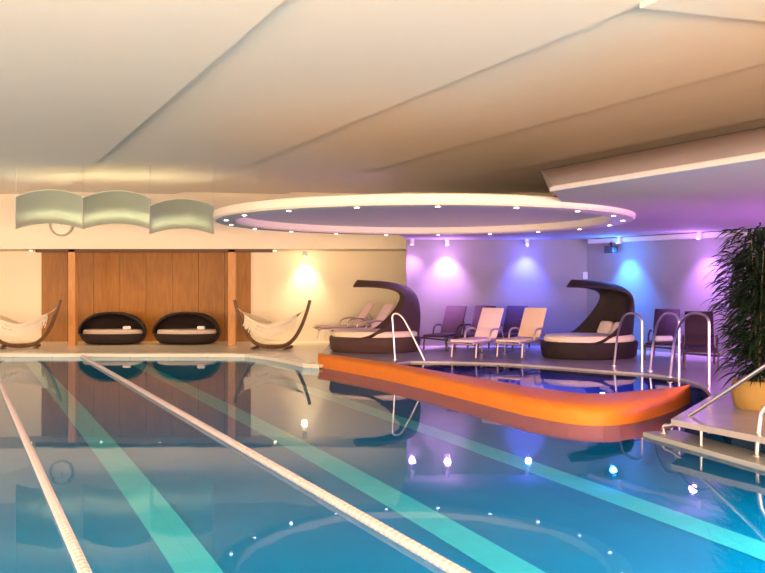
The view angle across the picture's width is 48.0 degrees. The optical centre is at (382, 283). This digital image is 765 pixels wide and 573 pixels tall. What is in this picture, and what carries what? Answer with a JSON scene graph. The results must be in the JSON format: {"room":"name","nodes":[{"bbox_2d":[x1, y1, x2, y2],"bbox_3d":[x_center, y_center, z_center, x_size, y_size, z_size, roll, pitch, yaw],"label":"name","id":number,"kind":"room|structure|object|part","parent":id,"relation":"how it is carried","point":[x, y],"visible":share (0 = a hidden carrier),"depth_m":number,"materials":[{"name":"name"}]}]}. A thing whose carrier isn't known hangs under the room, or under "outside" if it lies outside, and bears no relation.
{"room":"spa","nodes":[
{"label":"spa","id":0,"kind":"room"},
{"bbox_2d":[0,341,329,368],"bbox_3d":[-8.660,2.560,23.300,14.480,1.480,8.000,0,0,0],"label":"floor","id":1,"kind":"structure","parent":0,"point":[302,350],"depth_m":23.90,"materials":[{"name":"tile"}]},
{"bbox_2d":[0,299,61,348],"bbox_3d":[-10.280,1.127,24.382,2.247,1.377,1.206,0,0,-14],"label":"hammock","id":2,"kind":"object","parent":1,"relation":"on","point":[8,324],"visible":1,"depth_m":24.17,"materials":[{"name":"beige fabric"}]},
{"bbox_2d":[78,312,146,343],"bbox_3d":[-8.179,1.318,26.106,2.070,0.965,1.252,0,0,0],"label":"pod","id":3,"kind":"object","parent":1,"relation":"on","point":[103,327],"visible":1,"depth_m":25.92,"materials":[{"name":"black wicker"}]},
{"bbox_2d":[83,329,142,333],"bbox_3d":[-8.179,1.464,26.100,1.800,0.188,1.080,0,0,0],"label":"cushion","id":4,"kind":"object","parent":3,"relation":"on","point":[85,331],"depth_m":25.68,"materials":[{"name":"beige fabric"}]},
{"bbox_2d":[80,312,146,333],"bbox_3d":[-8.179,1.181,26.360,2.040,0.663,0.746,0,0,0],"label":"hood","id":5,"kind":"object","parent":3,"relation":"attached to","point":[103,320],"depth_m":26.44,"materials":[{"name":"black wicker"}]},
{"bbox_2d":[123,326,130,329],"bbox_3d":[-7.699,1.320,25.900,0.240,0.110,0.120,0,0,0],"label":"pillow","id":6,"kind":"object","parent":3,"relation":"on","point":[124,327],"depth_m":25.85,"materials":[{"name":"white fabric"}]},
{"bbox_2d":[0,353,322,367],"bbox_3d":[-8.346,1.844,22.146,14.994,0.072,2.764,0,0,12],"label":"trim","id":7,"kind":"structure","parent":1,"relation":"attached to","point":[298,362],"depth_m":22.33,"materials":[{"name":"beige stone"}]},
{"bbox_2d":[152,312,220,343],"bbox_3d":[-5.933,1.318,26.106,2.070,0.965,1.252,0,0,2],"label":"pod","id":8,"kind":"object","parent":1,"relation":"on","point":[177,327],"visible":1,"depth_m":25.92,"materials":[{"name":"black wicker"}]},
{"bbox_2d":[152,312,220,333],"bbox_3d":[-5.937,1.174,26.310,2.069,0.678,0.846,0,0,0],"label":"hood","id":9,"kind":"object","parent":8,"relation":"attached to","point":[177,320],"depth_m":26.42,"materials":[{"name":"black wicker"}]},
{"bbox_2d":[157,329,216,333],"bbox_3d":[-5.933,1.464,26.100,1.800,0.188,1.080,0,0,2],"label":"cushion","id":10,"kind":"object","parent":8,"relation":"on","point":[159,331],"depth_m":25.68,"materials":[{"name":"beige fabric"}]},
{"bbox_2d":[197,326,204,329],"bbox_3d":[-5.459,1.320,25.886,0.240,0.110,0.120,0,0,2],"label":"pillow","id":11,"kind":"object","parent":8,"relation":"on","point":[198,327],"depth_m":25.84,"materials":[{"name":"white fabric"}]},
{"bbox_2d":[233,300,310,349],"bbox_3d":[-3.086,1.127,23.982,2.247,1.377,1.206,0,0,7],"label":"hammock","id":12,"kind":"object","parent":1,"relation":"on","point":[262,325],"visible":1,"depth_m":23.80,"materials":[{"name":"beige fabric"}]},
{"bbox_2d":[0,251,405,340],"bbox_3d":[-1.500,-0.550,27.375,29.000,4.900,0.150,0,0,0],"label":"wall","id":13,"kind":"structure","parent":0,"point":[283,283],"depth_m":27.30,"materials":[{"name":"beige paint"}]},
{"bbox_2d":[41,252,250,340],"bbox_3d":[-7.492,0.395,27.270,6.626,2.850,0.050,0,0,0],"label":"panelling","id":14,"kind":"object","parent":13,"relation":"attached to","point":[149,286],"visible":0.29,"depth_m":27.25,"materials":[{"name":"brown wood"}]},
{"bbox_2d":[0,192,556,250],"bbox_3d":[-1.500,-1.958,26.350,29.000,1.845,1.900,0,0,0],"label":"wall","id":15,"kind":"structure","parent":0,"point":[115,235],"depth_m":25.40,"materials":[{"name":"beige paint"}]},
{"bbox_2d":[49,223,73,235],"bbox_3d":[-9.466,-1.760,25.365,0.710,0.710,0.070,0,0,0],"label":"wall clock","id":16,"kind":"object","parent":15,"relation":"attached to","point":[57,229],"visible":0.59,"depth_m":25.36,"materials":[{"name":"beige"}]},
{"bbox_2d":[68,249,77,345],"bbox_3d":[-9.185,0.393,25.520,0.210,2.855,0.220,0,0,0],"label":"trim","id":17,"kind":"structure","parent":15,"relation":"attached to","point":[72,256],"depth_m":25.41,"materials":[{"name":"brown wood"}]},
{"bbox_2d":[35,249,271,251],"bbox_3d":[-6.763,-0.985,25.460,7.000,0.100,0.100,0,0,0],"label":"trim","id":18,"kind":"structure","parent":15,"relation":"attached to","point":[36,250],"depth_m":25.41,"materials":[{"name":"brown wood"}]},
{"bbox_2d":[228,249,235,345],"bbox_3d":[-4.460,0.393,25.520,0.210,2.855,0.220,0,0,0],"label":"trim","id":19,"kind":"structure","parent":15,"relation":"attached to","point":[231,255],"depth_m":25.41,"materials":[{"name":"brown wood"}]},
{"bbox_2d":[0,0,764,193],"bbox_3d":[-1.500,-2.685,9.700,29.000,0.070,31.400,0,0,0],"label":"ceiling","id":20,"kind":"structure","parent":0,"point":[137,96],"depth_m":11.90,"materials":[{"name":"beige paint"}]},
{"bbox_2d":[15,189,83,228],"bbox_3d":[-8.067,-2.058,20.996,1.664,1.245,4.185,0,0,-23],"label":"sail","id":21,"kind":"object","parent":20,"relation":"hanging from","point":[48,205],"visible":0.98,"depth_m":20.53,"materials":[{"name":"white fabric"}]},
{"bbox_2d":[82,190,150,228],"bbox_3d":[-6.544,-2.058,20.950,1.744,1.245,3.886,0,0,-15],"label":"sail","id":22,"kind":"object","parent":20,"relation":"hanging from","point":[115,206],"visible":0.88,"depth_m":20.51,"materials":[{"name":"white fabric"}]},
{"bbox_2d":[149,198,213,233],"bbox_3d":[-4.957,-1.992,20.950,1.668,1.376,3.692,0,0,-11],"label":"sail","id":23,"kind":"object","parent":20,"relation":"hanging from","point":[180,212],"visible":0.99,"depth_m":20.49,"materials":[{"name":"white fabric"}]},
{"bbox_2d":[0,357,764,572],"bbox_3d":[-3.503,1.900,11.680,24.893,0.001,21.360,0,0,0],"label":"pool water","id":24,"kind":"object","parent":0,"point":[140,487],"visible":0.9,"depth_m":8.44,"materials":[{"name":"blue liquid"}]},
{"bbox_2d":[0,378,91,572],"bbox_3d":[-5.310,1.878,12.400,0.086,0.086,22.102,0,0,-26],"label":"lane rope","id":25,"kind":"object","parent":24,"relation":"on","point":[80,562],"visible":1,"depth_m":7.37,"materials":[{"name":"white plastic"}]},
{"bbox_2d":[80,355,471,572],"bbox_3d":[-2.880,1.878,12.400,0.086,0.086,22.102,0,0,-26],"label":"lane rope","id":26,"kind":"object","parent":24,"relation":"on","point":[445,564],"visible":0.99,"depth_m":7.61,"materials":[{"name":"white plastic"}]},
{"bbox_2d":[406,240,586,345],"bbox_3d":[2.960,0.225,22.375,4.680,2.750,0.150,0,0,0],"label":"wall","id":27,"kind":"structure","parent":0,"point":[469,273],"depth_m":22.30,"materials":[{"name":"grey paint"}]},
{"bbox_2d":[583,272,587,278],"bbox_3d":[5.316,-0.220,22.288,0.240,0.180,0.020,0,0,0],"label":"notice","id":28,"kind":"object","parent":27,"relation":"attached to","point":[585,274],"visible":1,"depth_m":22.28,"materials":[{"name":"grey paint"}]},
{"bbox_2d":[322,344,764,443],"bbox_3d":[5.702,1.635,14.501,14.396,0.070,25.598,0,0,0],"label":"floor","id":29,"kind":"structure","parent":0,"point":[722,417],"depth_m":16.68,"materials":[{"name":"tile"}]},
{"bbox_2d":[313,302,374,339],"bbox_3d":[-1.012,1.071,25.202,1.940,1.040,0.658,0,0,-23],"label":"sun lounger","id":30,"kind":"object","parent":29,"relation":"on","point":[367,308],"visible":0.89,"depth_m":25.14,"materials":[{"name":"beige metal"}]},
{"bbox_3d":[-1.315,1.230,25.072,1.220,0.050,0.540,0,0,-23],"label":"seat","id":31,"kind":"part","parent":30,"relation":"part of","materials":[{"name":"pink"}]},
{"bbox_3d":[-1.015,1.289,25.209,1.940,0.082,0.643,0,0,-23],"label":"frame","id":32,"kind":"part","parent":30,"relation":"part of","materials":[{"name":"silver metal"}]},
{"bbox_3d":[-1.013,1.125,25.530,0.597,0.280,0.044,0,0,-23],"label":"armrest","id":33,"kind":"part","parent":30,"relation":"part of","materials":[{"name":"silver metal"}]},
{"bbox_3d":[-0.775,1.125,24.968,0.597,0.280,0.044,0,0,-23],"label":"armrest","id":34,"kind":"part","parent":30,"relation":"part of","materials":[{"name":"silver metal"}]},
{"bbox_3d":[-0.547,0.888,25.396,0.473,0.676,0.540,0,0,-23],"label":"backrest","id":35,"kind":"part","parent":30,"relation":"part of","materials":[{"name":"pink"}]},
{"bbox_2d":[329,304,393,331],"bbox_3d":[-0.454,1.071,23.602,1.940,1.040,0.658,0,0,-26],"label":"sun lounger","id":36,"kind":"object","parent":29,"relation":"on","point":[387,308],"visible":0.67,"depth_m":23.72,"materials":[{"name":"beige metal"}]},
{"bbox_3d":[-0.750,1.230,23.456,1.220,0.050,0.540,0,0,-26],"label":"seat","id":37,"kind":"part","parent":36,"relation":"part of","materials":[{"name":"pink"}]},
{"bbox_3d":[-0.471,1.125,23.930,0.597,0.280,0.044,0,0,-26],"label":"armrest","id":38,"kind":"part","parent":36,"relation":"part of","materials":[{"name":"silver metal"}]},
{"bbox_3d":[-0.206,1.125,23.381,0.597,0.280,0.044,0,0,-26],"label":"armrest","id":39,"kind":"part","parent":36,"relation":"part of","materials":[{"name":"silver metal"}]},
{"bbox_3d":[0.001,0.888,23.819,0.473,0.676,0.540,0,0,-26],"label":"backrest","id":40,"kind":"part","parent":36,"relation":"part of","materials":[{"name":"pink"}]},
{"bbox_2d":[329,280,420,352],"bbox_3d":[-0.180,0.750,20.600,2.200,1.700,1.760,0,0,-3],"label":"daybed","id":41,"kind":"object","parent":29,"relation":"on","point":[379,339],"visible":0.95,"depth_m":20.04,"materials":[{"name":"brown wicker"}]},
{"bbox_2d":[332,329,416,337],"bbox_3d":[-0.180,1.183,20.600,2.040,0.165,1.591,0,0,-3],"label":"cushion","id":42,"kind":"object","parent":41,"relation":"on","point":[343,333],"depth_m":19.97,"materials":[{"name":"beige fabric"}]},
{"bbox_2d":[348,280,420,340],"bbox_3d":[0.038,0.600,20.611,1.759,1.400,1.720,0,0,-3],"label":"hood","id":43,"kind":"object","parent":41,"relation":"attached to","point":[408,305],"depth_m":20.15,"materials":[{"name":"brown wicker"}]},
{"bbox_2d":[391,313,424,359],"bbox_3d":[0.576,1.181,18.047,0.794,1.156,0.098,0,0,10],"label":"pool handrail","id":44,"kind":"object","parent":29,"relation":"on","point":[393,314],"visible":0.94,"depth_m":18.08,"materials":[{"name":"silver metal"}]},
{"bbox_2d":[420,306,467,351],"bbox_3d":[1.581,1.071,21.101,0.658,1.040,1.940,0,0,24],"label":"sun lounger","id":45,"kind":"object","parent":29,"relation":"on","point":[454,316],"visible":0.9,"depth_m":21.44,"materials":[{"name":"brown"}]},
{"bbox_3d":[1.574,1.289,21.104,0.643,0.082,1.940,0,0,24],"label":"frame","id":46,"kind":"part","parent":45,"relation":"part of","materials":[{"name":"grey"}]},
{"bbox_3d":[1.448,1.230,20.799,0.540,0.050,1.220,0,0,24],"label":"seat","id":47,"kind":"part","parent":45,"relation":"part of","materials":[{"name":"pink"}]},
{"bbox_3d":[1.788,0.888,21.560,0.540,0.676,0.473,0,0,24],"label":"backrest","id":48,"kind":"part","parent":45,"relation":"part of","materials":[{"name":"pink"}]},
{"bbox_2d":[451,306,496,351],"bbox_3d":[2.317,1.071,21.101,0.658,1.040,1.940,0,0,24],"label":"sun lounger","id":49,"kind":"object","parent":29,"relation":"on","point":[478,309],"visible":0.5,"depth_m":21.53,"materials":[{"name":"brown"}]},
{"bbox_3d":[2.184,1.230,20.799,0.540,0.050,1.220,0,0,24],"label":"seat","id":50,"kind":"part","parent":49,"relation":"part of","materials":[{"name":"pink"}]},
{"bbox_3d":[2.524,0.888,21.560,0.540,0.676,0.473,0,0,24],"label":"backrest","id":51,"kind":"part","parent":49,"relation":"part of","materials":[{"name":"pink"}]},
{"bbox_2d":[447,308,505,357],"bbox_3d":[2.186,1.071,19.301,0.658,1.040,1.940,0,0,32],"label":"sun lounger","id":52,"kind":"object","parent":29,"relation":"on","point":[489,323],"visible":0.95,"depth_m":19.61,"materials":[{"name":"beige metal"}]},
{"bbox_3d":[1.994,1.125,19.568,0.044,0.280,0.597,0,0,32],"label":"armrest","id":53,"kind":"part","parent":52,"relation":"part of","materials":[{"name":"silver metal"}]},
{"bbox_3d":[2.015,1.230,19.019,0.540,0.050,1.220,0,0,32],"label":"seat","id":54,"kind":"part","parent":52,"relation":"part of","materials":[{"name":"pink"}]},
{"bbox_3d":[2.180,1.289,19.305,0.643,0.082,1.940,0,0,32],"label":"frame","id":55,"kind":"part","parent":52,"relation":"part of","materials":[{"name":"silver metal"}]},
{"bbox_3d":[2.452,0.888,19.729,0.540,0.676,0.473,0,0,32],"label":"backrest","id":56,"kind":"part","parent":52,"relation":"part of","materials":[{"name":"pink"}]},
{"bbox_3d":[2.514,1.125,19.248,0.044,0.280,0.597,0,0,32],"label":"armrest","id":57,"kind":"part","parent":52,"relation":"part of","materials":[{"name":"silver metal"}]},
{"bbox_2d":[488,306,529,351],"bbox_3d":[3.126,1.071,21.101,0.658,1.040,1.940,0,0,24],"label":"sun lounger","id":58,"kind":"object","parent":29,"relation":"on","point":[514,314],"visible":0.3,"depth_m":21.53,"materials":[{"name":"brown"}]},
{"bbox_3d":[2.993,1.230,20.799,0.540,0.050,1.220,0,0,24],"label":"seat","id":59,"kind":"part","parent":58,"relation":"part of","materials":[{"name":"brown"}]},
{"bbox_3d":[3.334,0.888,21.560,0.540,0.676,0.473,0,0,24],"label":"backrest","id":60,"kind":"part","parent":58,"relation":"part of","materials":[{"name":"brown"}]},
{"bbox_2d":[493,308,546,357],"bbox_3d":[3.190,1.071,19.401,0.658,1.040,1.940,0,0,32],"label":"sun lounger","id":61,"kind":"object","parent":29,"relation":"on","point":[532,323],"visible":0.98,"depth_m":19.71,"materials":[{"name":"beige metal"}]},
{"bbox_3d":[2.998,1.125,19.668,0.044,0.280,0.597,0,0,32],"label":"armrest","id":62,"kind":"part","parent":61,"relation":"part of","materials":[{"name":"silver metal"}]},
{"bbox_3d":[3.019,1.230,19.119,0.540,0.050,1.220,0,0,32],"label":"seat","id":63,"kind":"part","parent":61,"relation":"part of","materials":[{"name":"beige fabric"}]},
{"bbox_3d":[3.184,1.289,19.405,0.643,0.082,1.940,0,0,32],"label":"frame","id":64,"kind":"part","parent":61,"relation":"part of","materials":[{"name":"silver metal"}]},
{"bbox_3d":[3.456,0.888,19.829,0.540,0.676,0.473,0,0,32],"label":"backrest","id":65,"kind":"part","parent":61,"relation":"part of","materials":[{"name":"beige fabric"}]},
{"bbox_3d":[3.518,1.125,19.348,0.044,0.280,0.597,0,0,32],"label":"armrest","id":66,"kind":"part","parent":61,"relation":"part of","materials":[{"name":"silver metal"}]},
{"bbox_2d":[540,279,637,359],"bbox_3d":[4.538,0.750,18.900,2.200,1.700,1.760,0,0,-16],"label":"daybed","id":67,"kind":"object","parent":29,"relation":"on","point":[594,338],"visible":0.98,"depth_m":18.54,"materials":[{"name":"black wicker"}]},
{"bbox_2d":[544,333,634,342],"bbox_3d":[4.538,1.183,18.900,2.040,0.165,1.591,0,0,-16],"label":"cushion","id":68,"kind":"object","parent":67,"relation":"on","point":[553,337],"depth_m":18.29,"materials":[{"name":"beige fabric"}]},
{"bbox_2d":[566,279,634,345],"bbox_3d":[4.747,0.600,18.960,1.759,1.400,1.720,0,0,-16],"label":"hood","id":69,"kind":"object","parent":67,"relation":"attached to","point":[600,328],"depth_m":19.12,"materials":[{"name":"black wicker"}]},
{"bbox_2d":[597,321,613,333],"bbox_3d":[5.035,1.000,19.417,0.245,0.328,0.460,0,0,-16],"label":"pillow","id":70,"kind":"object","parent":67,"relation":"on","point":[604,327],"depth_m":19.31,"materials":[{"name":"beige fabric"}]},
{"bbox_2d":[611,322,619,333],"bbox_3d":[5.200,1.000,18.841,0.245,0.328,0.460,0,0,-16],"label":"pillow","id":71,"kind":"object","parent":67,"relation":"on","point":[616,324],"depth_m":18.91,"materials":[{"name":"beige fabric"}]},
{"bbox_2d":[611,312,642,371],"bbox_3d":[4.609,1.214,16.257,0.106,1.372,1.192,0,0,-10],"label":"handrail","id":72,"kind":"object","parent":29,"relation":"on","point":[629,313],"visible":0.89,"depth_m":16.02,"materials":[{"name":"silver metal"}]},
{"bbox_2d":[643,309,681,361],"bbox_3d":[6.021,1.071,18.401,0.658,1.040,1.940,0,0,24],"label":"sun lounger","id":73,"kind":"object","parent":29,"relation":"on","point":[668,324],"visible":0.66,"depth_m":18.78,"materials":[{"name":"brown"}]},
{"bbox_3d":[5.796,1.125,18.640,0.044,0.280,0.597,0,0,24],"label":"armrest","id":74,"kind":"part","parent":73,"relation":"part of","materials":[{"name":"grey"}]},
{"bbox_3d":[5.888,1.230,18.099,0.540,0.050,1.220,0,0,24],"label":"seat","id":75,"kind":"part","parent":73,"relation":"part of","materials":[{"name":"black"}]},
{"bbox_3d":[6.014,1.289,18.404,0.643,0.082,1.940,0,0,24],"label":"frame","id":76,"kind":"part","parent":73,"relation":"part of","materials":[{"name":"grey"}]},
{"bbox_2d":[655,336,672,341],"bbox_3d":[5.892,1.143,18.000,0.340,0.117,0.120,0,0,-11],"label":"rolled towel","id":77,"kind":"object","parent":73,"relation":"on","point":[657,338],"visible":0.98,"depth_m":17.96,"materials":[{"name":"white fabric"}]},
{"bbox_3d":[6.229,0.888,18.860,0.540,0.676,0.473,0,0,24],"label":"backrest","id":78,"kind":"part","parent":73,"relation":"part of","materials":[{"name":"black"}]},
{"bbox_3d":[5.959,1.429,17.547,0.040,0.324,0.090,0,0,24],"label":"leg","id":79,"kind":"part","parent":73,"relation":"part of","materials":[{"name":"grey"}]},
{"bbox_2d":[647,312,679,379],"bbox_3d":[4.969,1.195,15.238,0.099,1.411,1.182,0,0,-7],"label":"handrail","id":80,"kind":"object","parent":29,"relation":"on","point":[666,313],"visible":0.87,"depth_m":15.11,"materials":[{"name":"silver metal"}]},
{"bbox_2d":[667,312,709,384],"bbox_3d":[5.051,1.176,14.204,0.103,1.449,1.199,0,0,-13],"label":"handrail","id":81,"kind":"object","parent":29,"relation":"on","point":[691,313],"visible":0.88,"depth_m":14.12,"materials":[{"name":"silver metal"}]},
{"bbox_2d":[681,311,719,370],"bbox_3d":[6.126,1.071,16.601,0.658,1.040,1.940,0,0,18],"label":"sun lounger","id":82,"kind":"object","parent":29,"relation":"on","point":[696,326],"visible":0.91,"depth_m":16.95,"materials":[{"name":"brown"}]},
{"bbox_3d":[5.879,1.125,16.817,0.044,0.280,0.597,0,0,18],"label":"armrest","id":83,"kind":"part","parent":82,"relation":"part of","materials":[{"name":"grey"}]},
{"bbox_3d":[5.599,1.429,15.928,0.040,0.324,0.090,0,0,18],"label":"leg","id":84,"kind":"part","parent":82,"relation":"part of","materials":[{"name":"grey"}]},
{"bbox_3d":[6.287,0.888,17.078,0.540,0.676,0.473,0,0,18],"label":"backrest","id":85,"kind":"part","parent":82,"relation":"part of","materials":[{"name":"black"}]},
{"bbox_3d":[6.119,1.289,16.603,0.643,0.082,1.940,0,0,18],"label":"frame","id":86,"kind":"part","parent":82,"relation":"part of","materials":[{"name":"grey"}]},
{"bbox_3d":[6.024,1.230,16.287,0.540,0.050,1.220,0,0,18],"label":"seat","id":87,"kind":"part","parent":82,"relation":"part of","materials":[{"name":"black"}]},
{"bbox_3d":[6.458,1.125,16.624,0.044,0.280,0.597,0,0,18],"label":"armrest","id":88,"kind":"part","parent":82,"relation":"part of","materials":[{"name":"grey"}]},
{"bbox_3d":[6.150,1.429,15.745,0.040,0.324,0.090,0,0,18],"label":"leg","id":89,"kind":"part","parent":82,"relation":"part of","materials":[{"name":"grey"}]},
{"bbox_2d":[731,377,764,410],"bbox_3d":[4.827,1.415,11.085,0.620,0.370,0.620,0,0,0],"label":"plant pot","id":90,"kind":"object","parent":29,"relation":"on","point":[745,397],"visible":0.73,"depth_m":10.86,"materials":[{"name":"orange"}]},
{"bbox_2d":[702,222,764,389],"bbox_3d":[4.884,0.303,11.001,1.625,2.198,1.874,0,0,30],"label":"potted tree","id":91,"kind":"object","parent":90,"relation":"in","point":[750,302],"visible":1,"depth_m":10.91,"materials":[{"name":"green plant"}]},
{"bbox_3d":[4.724,0.302,10.948,0.028,1.917,0.294,0,0,39],"label":"stem","id":92,"kind":"part","parent":91,"relation":"part of","materials":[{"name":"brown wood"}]},
{"bbox_3d":[4.755,0.425,10.789,0.106,1.670,0.346,0,0,0],"label":"stem","id":93,"kind":"part","parent":91,"relation":"part of","materials":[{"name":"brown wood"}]},
{"bbox_2d":[401,363,705,392],"bbox_3d":[2.695,1.638,15.247,4.840,0.001,5.246,0,0,0],"label":"water","id":94,"kind":"object","parent":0,"point":[578,381],"visible":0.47,"depth_m":15.06,"materials":[{"name":"blue liquid"}]},
{"bbox_2d":[401,152,764,239],"bbox_3d":[8.143,-1.175,9.172,9.603,0.050,30.486,0,0,-27],"label":"ceiling","id":95,"kind":"structure","parent":0,"point":[732,196],"depth_m":12.13,"materials":[{"name":"grey paint"}]},
{"bbox_2d":[213,193,635,234],"bbox_3d":[0.700,-1.258,15.200,7.240,0.375,7.240,0,0,0],"label":"ring","id":96,"kind":"object","parent":95,"relation":"attached to","point":[381,213],"visible":0.94,"depth_m":16.18,"materials":[{"name":"beige paint"}]},
{"bbox_2d":[617,237,621,242],"bbox_3d":[5.751,-1.070,20.904,0.120,0.160,0.120,0,0,0],"label":"wall spotlight","id":97,"kind":"object","parent":95,"relation":"attached to","point":[619,239],"visible":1,"depth_m":20.85,"materials":[{"name":"grey paint"}]},
{"bbox_2d":[550,153,764,191],"bbox_3d":[6.100,-1.155,2.499,0.050,0.050,17.941,0,0,-27],"label":"trim","id":98,"kind":"structure","parent":95,"relation":"attached to","point":[761,156],"depth_m":8.80,"materials":[{"name":"grey paint"}]},
{"bbox_2d":[696,232,701,238],"bbox_3d":[6.980,-1.070,18.948,0.120,0.160,0.120,0,0,0],"label":"wall spotlight","id":99,"kind":"object","parent":95,"relation":"attached to","point":[698,234],"visible":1,"depth_m":18.90,"materials":[{"name":"white metal"}]},
{"bbox_2d":[541,127,764,195],"bbox_3d":[8.604,-1.900,6.872,11.893,1.400,26.556,0,0,-8],"label":"ceiling","id":100,"kind":"structure","parent":0,"point":[750,141],"depth_m":11.78,"materials":[{"name":"grey paint"}]},
{"bbox_2d":[587,236,764,357],"bbox_3d":[9.164,0.225,16.290,0.150,2.750,14.289,0,0,-32],"label":"wall","id":101,"kind":"structure","parent":0,"point":[667,274],"depth_m":20.22,"materials":[{"name":"grey paint"}]},
{"bbox_2d":[604,242,617,252],"bbox_3d":[5.620,-0.897,21.150,0.180,0.265,0.300,0,0,-32],"label":"loudspeaker","id":102,"kind":"object","parent":101,"relation":"attached to","point":[607,249],"visible":1,"depth_m":21.06,"materials":[{"name":"black plastic"}]},
{"bbox_2d":[588,229,761,243],"bbox_3d":[9.058,-1.075,16.017,0.300,0.110,13.939,0,0,-32],"label":"trim","id":103,"kind":"structure","parent":101,"relation":"attached to","point":[706,234],"depth_m":19.86,"materials":[{"name":"grey paint"}]},
{"bbox_2d":[691,389,708,402],"bbox_3d":[5.745,2.485,14.501,14.310,1.630,25.598,0,0,0],"label":"water","id":104,"kind":"structure","parent":0,"point":[696,396],"depth_m":13.95,"materials":[{"name":"liquid"}]},
{"bbox_2d":[640,0,764,21],"bbox_3d":[7.663,-2.710,2.745,10.475,0.220,17.291,0,0,0],"label":"ceiling","id":105,"kind":"structure","parent":0,"point":[754,10],"depth_m":8.09,"materials":[{"name":"beige paint"}]},
{"bbox_2d":[643,430,764,470],"bbox_3d":[4.561,1.905,7.436,0.500,0.110,7.105,0,0,-17],"label":"trim","id":106,"kind":"structure","parent":0,"point":[711,447],"depth_m":9.79,"materials":[{"name":"grey stone"}]},
{"bbox_2d":[700,431,702,445],"bbox_3d":[3.650,1.760,9.844,0.034,0.179,0.036,0,0,0],"label":"support post","id":107,"kind":"object","parent":106,"relation":"on","point":[701,432],"visible":0.91,"depth_m":9.83,"materials":[{"name":"silver metal"}]},
{"bbox_2d":[660,364,764,433],"bbox_3d":[4.269,1.102,9.722,0.099,1.501,2.560,0,0,-39],"label":"handrail","id":108,"kind":"object","parent":106,"relation":"on","point":[762,367],"visible":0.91,"depth_m":10.09,"materials":[{"name":"silver metal"}]},
{"bbox_2d":[752,405,764,456],"bbox_3d":[4.537,1.188,8.729,0.114,1.326,1.558,0,0,-44],"label":"handrail","id":109,"kind":"object","parent":106,"relation":"on","point":[762,411],"visible":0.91,"depth_m":9.23,"materials":[{"name":"silver metal"}]},
{"bbox_3d":[1.771,2.615,15.580,6.478,1.370,8.113,0,0,0],"label":"wall","id":110,"kind":"structure","parent":0,"visible":0},
{"bbox_2d":[318,353,690,425],"bbox_3d":[0.754,1.765,15.608,9.177,0.330,3.339,0,0,43],"label":"rim","id":111,"kind":"object","parent":110,"relation":"on","point":[618,408],"visible":0.93,"depth_m":12.85,"materials":[{"name":"orange tile"}]}
]}

